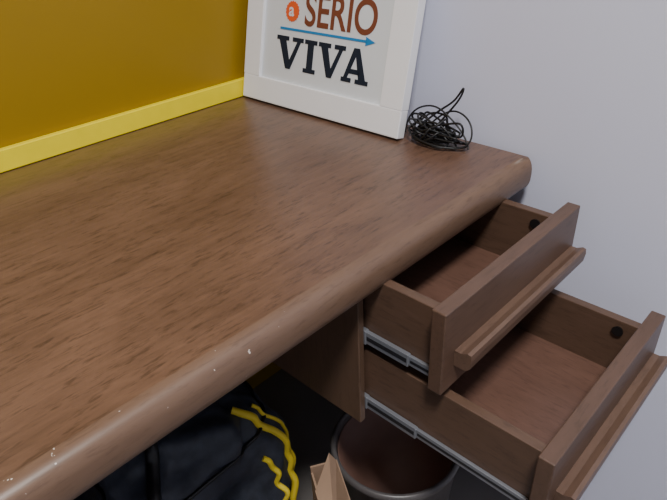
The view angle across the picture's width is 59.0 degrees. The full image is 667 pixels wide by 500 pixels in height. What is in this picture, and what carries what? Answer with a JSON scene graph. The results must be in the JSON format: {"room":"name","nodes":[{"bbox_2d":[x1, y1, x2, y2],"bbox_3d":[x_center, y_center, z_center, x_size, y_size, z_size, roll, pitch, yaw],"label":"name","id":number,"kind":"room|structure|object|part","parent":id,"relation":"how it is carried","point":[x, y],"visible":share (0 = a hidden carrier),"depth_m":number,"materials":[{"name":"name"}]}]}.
{"room":"home office","nodes":[
{"label":"home office","id":0,"kind":"room"},
{"bbox_2d":[0,0,281,388],"bbox_3d":[-1.196,-0.234,0.086,0.100,2.600,3.130,25,41,37],"label":"wall","id":1,"kind":"structure","parent":0,"point":[64,64],"depth_m":0.95,"materials":[{"name":"yellow paint"}]},
{"bbox_2d":[0,77,243,172],"bbox_3d":[-0.892,0.097,0.543,0.012,0.034,2.229,25,41,37],"label":"trim","id":2,"kind":"structure","parent":1,"relation":"attached to","point":[33,150],"depth_m":0.99,"materials":[{"name":"yellow paint"}]},
{"bbox_2d":[253,369,510,499],"bbox_3d":[0.018,1.454,-0.166,3.300,0.100,3.130,25,41,37],"label":"floor","id":3,"kind":"structure","parent":0,"point":[310,419],"depth_m":1.41,"materials":[{"name":"tile"}]},
{"bbox_2d":[74,381,298,499],"bbox_3d":[-0.247,0.404,0.975,0.445,0.479,0.329,23,40,35],"label":"backpack","id":4,"kind":"object","parent":3,"relation":"on","point":[237,447],"visible":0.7,"depth_m":0.82,"materials":[{"name":"fabric"}]},
{"bbox_2d":[310,453,349,499],"bbox_3d":[0.013,0.509,0.908,0.046,0.373,0.180,-10,33,-12],"label":"cardboard box","id":5,"kind":"object","parent":3,"relation":"on","point":[328,483],"visible":1,"depth_m":0.86,"materials":[{"name":"brown cardboard"}]},
{"bbox_2d":[0,96,666,499],"bbox_3d":[-0.350,0.445,0.684,0.838,0.750,1.564,25,41,37],"label":"desk","id":6,"kind":"object","parent":3,"relation":"on","point":[147,274],"visible":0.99,"depth_m":0.70,"materials":[{"name":"brown wood"}]},
{"bbox_2d":[243,0,425,138],"bbox_3d":[-0.014,-0.395,0.985,0.384,0.330,0.092,25,41,37],"label":"picture frame","id":7,"kind":"object","parent":6,"relation":"on","point":[352,63],"visible":1,"depth_m":0.98,"materials":[{"name":"white paint"}]},
{"bbox_3d":[-0.137,-0.452,1.087,0.044,0.247,0.018,25,28,37],"label":"rail","id":8,"kind":"part","parent":7,"relation":"part of","materials":[{"name":"white paint"}]},
{"bbox_3d":[-0.030,-0.261,1.040,0.384,0.044,0.018,25,28,37],"label":"rail","id":9,"kind":"part","parent":7,"relation":"part of","materials":[{"name":"white paint"}]},
{"bbox_3d":[0.110,-0.337,0.883,0.044,0.247,0.018,25,28,37],"label":"rail","id":10,"kind":"part","parent":7,"relation":"part of","materials":[{"name":"white paint"}]},
{"bbox_2d":[405,87,472,149],"bbox_3d":[0.157,-0.202,0.890,0.116,0.085,0.049,25,41,37],"label":"cable bundle","id":11,"kind":"object","parent":6,"relation":"on","point":[427,127],"visible":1,"depth_m":0.90,"materials":[{"name":"black plastic"}]},
{"bbox_3d":[0.216,0.048,0.722,0.018,0.112,0.311,25,41,37],"label":"panel","id":12,"kind":"part","parent":6,"relation":"part of","materials":[{"name":"brown wood"}]},
{"bbox_3d":[0.237,0.062,0.721,0.022,0.025,0.283,25,41,37],"label":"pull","id":13,"kind":"part","parent":6,"relation":"part of","materials":[{"name":"brown wood"}]},
{"bbox_3d":[0.318,0.192,0.702,0.018,0.112,0.311,25,41,37],"label":"panel","id":14,"kind":"part","parent":6,"relation":"part of","materials":[{"name":"brown wood"}]},
{"bbox_3d":[0.339,0.206,0.702,0.022,0.025,0.283,25,41,37],"label":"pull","id":15,"kind":"part","parent":6,"relation":"part of","materials":[{"name":"brown wood"}]},
{"bbox_2d":[330,408,458,499],"bbox_3d":[0.110,0.448,1.068,0.220,0.300,0.220,25,41,37],"label":"waste bin","id":16,"kind":"object","parent":3,"relation":"on","point":[377,460],"visible":0.55,"depth_m":1.10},
{"bbox_2d":[406,0,666,499],"bbox_3d":[1.042,-0.291,0.005,3.200,2.600,0.100,25,41,37],"label":"wall","id":17,"kind":"structure","parent":0,"point":[577,89],"depth_m":0.83,"materials":[{"name":"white paint"}]}
]}

